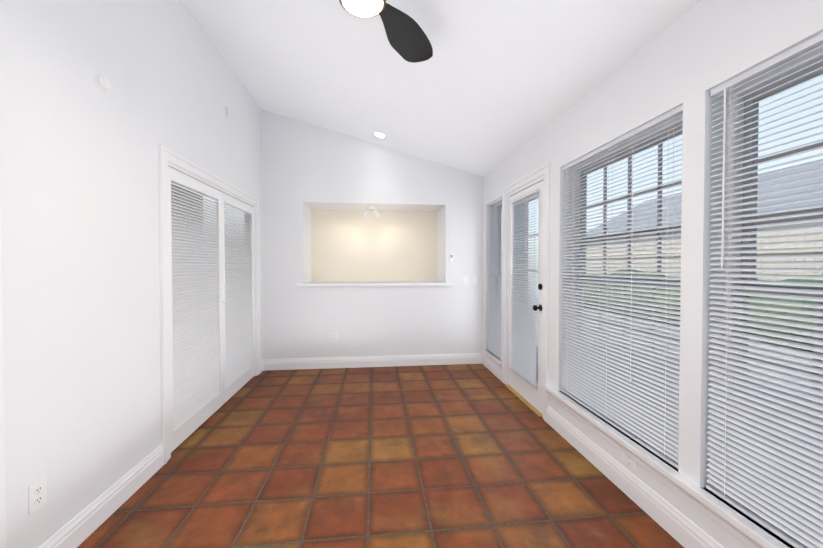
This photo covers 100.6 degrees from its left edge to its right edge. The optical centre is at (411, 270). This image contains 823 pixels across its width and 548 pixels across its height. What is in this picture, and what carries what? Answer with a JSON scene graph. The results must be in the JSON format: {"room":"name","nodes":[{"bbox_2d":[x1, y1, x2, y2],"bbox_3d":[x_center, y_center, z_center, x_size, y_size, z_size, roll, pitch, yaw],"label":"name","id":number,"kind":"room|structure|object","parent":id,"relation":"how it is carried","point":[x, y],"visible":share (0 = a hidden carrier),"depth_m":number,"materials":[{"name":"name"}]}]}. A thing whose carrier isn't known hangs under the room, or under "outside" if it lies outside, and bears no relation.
{"room":"sunroom","nodes":[
{"label":"sunroom","id":0,"kind":"room"},
{"bbox_2d":[0,0,261,547],"bbox_3d":[-1.576,-0.454,1.041,0.120,3.500,6.680,0,1,-6],"label":"wall","id":1,"kind":"structure","parent":0,"point":[79,199],"depth_m":1.68,"materials":[{"name":"paint"}]},
{"bbox_2d":[0,216,6,547],"bbox_3d":[-1.467,0.211,0.716,0.022,2.180,1.110,0,1,-6],"label":"door frame","id":2,"kind":"structure","parent":1,"relation":"attached to","point":[3,540],"depth_m":1.26,"materials":[{"name":"white wood"}]},
{"bbox_2d":[28,476,46,514],"bbox_3d":[-1.550,0.931,1.417,0.008,0.115,0.072,0,1,-6],"label":"outlet","id":3,"kind":"object","parent":1,"relation":"attached to","point":[37,494],"visible":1,"depth_m":1.41,"materials":[{"name":"white plastic"}]},
{"bbox_2d":[38,444,163,547],"bbox_3d":[-1.584,1.216,1.768,0.016,0.138,0.965,0,1,-6],"label":"baseboard","id":4,"kind":"structure","parent":1,"relation":"attached to","point":[76,531],"depth_m":1.76,"materials":[{"name":"white wood"}]},
{"bbox_2d":[95,74,110,91],"bbox_3d":[-1.581,-0.965,1.756,0.026,0.080,0.080,0,1,-6],"label":"sensor","id":5,"kind":"object","parent":1,"relation":"attached to","point":[103,83],"visible":0.96,"depth_m":1.74,"materials":[{"name":"white plastic"}]},
{"bbox_2d":[168,166,225,451],"bbox_3d":[-1.708,0.267,2.757,0.071,1.982,0.848,0,1,-6],"label":"louvered closet door","id":6,"kind":"structure","parent":1,"relation":"in","point":[196,327],"depth_m":2.69,"materials":[{"name":"white wood"}]},
{"bbox_2d":[158,144,260,464],"bbox_3d":[-1.797,0.213,3.175,0.142,2.100,1.910,0,1,-6],"label":"trim","id":7,"kind":"structure","parent":1,"relation":"attached to","point":[166,155],"depth_m":2.29,"materials":[{"name":"white wood"}]},
{"bbox_2d":[224,105,227,118],"bbox_3d":[-1.750,-1.498,3.229,0.014,0.100,0.060,0,1,-6],"label":"air vent","id":8,"kind":"object","parent":1,"relation":"in","point":[225,111],"visible":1,"depth_m":3.21,"materials":[{"name":"white plastic"}]},
{"bbox_2d":[222,192,254,403],"bbox_3d":[-1.801,0.253,3.604,0.071,1.982,0.848,0,1,-6],"label":"louvered closet door","id":9,"kind":"structure","parent":1,"relation":"in","point":[238,314],"depth_m":3.54,"materials":[{"name":"white wood"}]},
{"bbox_2d":[171,182,202,231],"bbox_3d":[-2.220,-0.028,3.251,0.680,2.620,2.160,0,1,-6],"label":"blinds","id":10,"kind":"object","parent":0,"point":[187,203],"depth_m":3.91,"materials":[{"name":"grey plastic"}]},
{"bbox_2d":[261,109,482,358],"bbox_3d":[-0.451,-0.511,4.730,3.160,3.500,0.650,0,1,-6],"label":"wall","id":11,"kind":"structure","parent":0,"point":[322,188],"depth_m":4.44,"materials":[{"name":"paint"}]},
{"bbox_2d":[332,332,337,340],"bbox_3d":[-0.982,0.845,4.362,0.072,0.115,0.008,0,1,-6],"label":"outlet","id":12,"kind":"object","parent":11,"relation":"attached to","point":[334,336],"visible":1,"depth_m":4.36,"materials":[{"name":"white plastic"}]},
{"bbox_2d":[362,205,380,216],"bbox_3d":[-0.534,-0.793,4.565,0.257,0.151,0.139,0,1,-6],"label":"spotlight","id":13,"kind":"object","parent":11,"relation":"attached to","point":[367,211],"visible":1,"depth_m":4.55,"materials":[{"name":"white plastic"}]},
{"bbox_2d":[261,353,481,371],"bbox_3d":[-0.453,1.175,4.409,2.840,0.138,0.040,0,1,-6],"label":"baseboard","id":14,"kind":"structure","parent":11,"relation":"attached to","point":[466,358],"depth_m":4.41,"materials":[{"name":"white wood"}]},
{"bbox_2d":[296,280,452,286],"bbox_3d":[-0.485,0.171,4.683,1.990,0.042,0.654,0,1,-6],"label":"window sill","id":15,"kind":"structure","parent":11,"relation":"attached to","point":[400,283],"depth_m":4.42,"materials":[{"name":"white wood"}]},
{"bbox_2d":[463,276,467,284],"bbox_3d":[0.719,0.132,4.533,0.072,0.115,0.016,0,1,-6],"label":"light switch","id":16,"kind":"object","parent":11,"relation":"attached to","point":[465,280],"visible":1,"depth_m":4.53,"materials":[{"name":"white plastic"}]},
{"bbox_2d":[472,276,476,284],"bbox_3d":[0.838,0.132,4.546,0.072,0.115,0.016,0,1,-6],"label":"light switch","id":17,"kind":"object","parent":11,"relation":"attached to","point":[474,280],"visible":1,"depth_m":4.55,"materials":[{"name":"white plastic"}]},
{"bbox_2d":[77,364,683,547],"bbox_3d":[-0.044,1.349,1.554,3.150,0.120,7.310,0,1,-6],"label":"floor","id":18,"kind":"structure","parent":0,"point":[457,456],"depth_m":2.11,"materials":[{"name":"tile"}]},
{"bbox_2d":[505,385,541,416],"bbox_3d":[1.177,1.255,3.354,0.230,0.011,0.771,0,1,-6],"label":"threshold","id":19,"kind":"object","parent":18,"relation":"on","point":[527,403],"visible":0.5,"depth_m":3.27,"materials":[{"name":"brown wood"}]},
{"bbox_2d":[182,0,700,176],"bbox_3d":[0.123,-1.612,1.450,3.630,1.171,7.560,0,1,-6],"label":"ceiling","id":20,"kind":"structure","parent":0,"point":[488,86],"depth_m":2.55,"materials":[{"name":"paint"}]},
{"bbox_2d":[373,131,385,137],"bbox_3d":[-0.376,-1.606,4.032,0.147,0.046,0.150,0,1,-6],"label":"recessed light","id":21,"kind":"object","parent":20,"relation":"in","point":[378,134],"visible":0.92,"depth_m":4.01,"materials":[{"name":"white plastic"}]},
{"bbox_2d":[339,0,432,62],"bbox_3d":[-0.344,-1.456,1.554,1.079,0.392,1.164,0,1,-6],"label":"fan","id":22,"kind":"object","parent":20,"relation":"hanging from","point":[408,39],"visible":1,"depth_m":1.89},
{"bbox_2d":[483,0,822,547],"bbox_3d":[1.407,-0.459,1.368,0.200,3.500,6.680,0,1,-6],"label":"wall","id":23,"kind":"structure","parent":0,"point":[690,59],"depth_m":1.59,"materials":[{"name":"paint"}]},
{"bbox_2d":[482,353,501,380],"bbox_3d":[0.992,1.178,4.185,0.016,0.138,0.720,0,1,-6],"label":"baseboard","id":24,"kind":"structure","parent":23,"relation":"attached to","point":[488,364],"depth_m":4.17,"materials":[{"name":"white wood"}]},
{"bbox_2d":[494,201,501,313],"bbox_3d":[1.143,0.092,4.190,0.080,1.890,0.550,0,1,-6],"label":"window","id":25,"kind":"structure","parent":23,"relation":"in","point":[498,215],"depth_m":4.41,"materials":[{"name":"grey"}]},
{"bbox_2d":[487,197,501,358],"bbox_3d":[1.023,0.091,4.176,0.043,1.886,0.536,0,1,-6],"label":"window blind","id":26,"kind":"object","parent":25,"relation":"attached to","point":[494,333],"visible":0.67,"depth_m":4.19,"materials":[{"name":"white plastic"}]},
{"bbox_2d":[508,180,543,413],"bbox_3d":[1.086,0.229,3.329,0.117,2.036,0.768,0,1,-6],"label":"french door","id":27,"kind":"structure","parent":23,"relation":"in","point":[531,395],"depth_m":3.18,"materials":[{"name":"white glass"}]},
{"bbox_2d":[510,189,538,388],"bbox_3d":[1.079,0.163,3.322,0.043,1.782,0.585,0,1,-6],"label":"window blind","id":28,"kind":"object","parent":27,"relation":"attached to","point":[523,348],"visible":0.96,"depth_m":3.29,"materials":[{"name":"white plastic"}]},
{"bbox_2d":[502,162,549,421],"bbox_3d":[1.181,0.178,3.337,0.222,2.165,0.985,0,1,-6],"label":"door frame","id":29,"kind":"structure","parent":23,"relation":"attached to","point":[544,169],"depth_m":3.19,"materials":[{"name":"white wood"}]},
{"bbox_2d":[571,115,682,387],"bbox_3d":[1.365,0.079,2.171,0.080,1.760,1.070,0,1,-6],"label":"window","id":30,"kind":"structure","parent":23,"relation":"in","point":[630,158],"depth_m":2.17,"materials":[{"name":"grey"}]},
{"bbox_2d":[561,105,682,468],"bbox_3d":[1.244,0.078,2.158,0.043,1.756,1.056,0,1,-6],"label":"window blind","id":31,"kind":"object","parent":30,"relation":"attached to","point":[627,396],"visible":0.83,"depth_m":1.99,"materials":[{"name":"white plastic"}]},
{"bbox_2d":[622,452,637,471],"bbox_3d":[1.241,1.077,1.947,0.008,0.075,0.115,0,1,-6],"label":"outlet","id":32,"kind":"object","parent":23,"relation":"attached to","point":[630,462],"visible":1,"depth_m":1.94,"materials":[{"name":"white plastic"}]},
{"bbox_2d":[547,406,723,547],"bbox_3d":[1.395,1.236,0.510,0.016,0.138,4.725,0,1,-6],"label":"baseboard","id":33,"kind":"structure","parent":23,"relation":"attached to","point":[681,528],"depth_m":1.87,"materials":[{"name":"white wood"}]},
{"bbox_2d":[482,349,806,547],"bbox_3d":[1.345,1.073,1.335,0.155,0.202,6.380,0,1,-6],"label":"window sill","id":34,"kind":"structure","parent":23,"relation":"attached to","point":[742,529],"depth_m":1.62,"materials":[{"name":"white wood"}]},
{"bbox_2d":[723,46,822,451],"bbox_3d":[1.495,0.097,0.984,0.080,1.760,1.100,0,1,-6],"label":"window","id":35,"kind":"structure","parent":23,"relation":"in","point":[779,83],"depth_m":1.45,"materials":[{"name":"grey"}]},
{"bbox_2d":[706,32,822,547],"bbox_3d":[1.374,0.097,0.970,0.043,1.756,1.086,0,1,-6],"label":"window blind","id":36,"kind":"object","parent":35,"relation":"attached to","point":[774,476],"visible":1,"depth_m":1.28,"materials":[{"name":"white plastic"}]},
{"label":"outside","id":37,"kind":"structure","parent":0,"visible":0},
{"bbox_2d":[528,297,822,448],"bbox_3d":[7.933,1.359,2.474,12.910,0.130,24.000,0,1,-6],"label":"ground","id":38,"kind":"structure","parent":37,"point":[678,359],"depth_m":5.05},
{"bbox_2d":[584,269,822,353],"bbox_3d":[6.710,0.755,2.670,1.594,1.467,19.906,0,1,-6],"label":"bushes","id":39,"kind":"object","parent":38,"relation":"on","point":[793,300],"depth_m":5.77,"materials":[{"name":"green plant"}]},
{"bbox_2d":[586,229,822,280],"bbox_3d":[7.679,0.302,2.431,0.060,1.985,22.003,0,1,-6],"label":"fence","id":40,"kind":"object","parent":38,"relation":"on","point":[782,253],"depth_m":6.96,"materials":[{"name":"brown wood"}]},
{"bbox_2d":[586,159,822,248],"bbox_3d":[16.453,-1.485,6.885,9.800,5.420,29.800,0,1,-6],"label":"house","id":41,"kind":"structure","parent":38,"relation":"on","point":[812,167],"depth_m":12.99,"materials":[{"name":"grey"}]}
]}

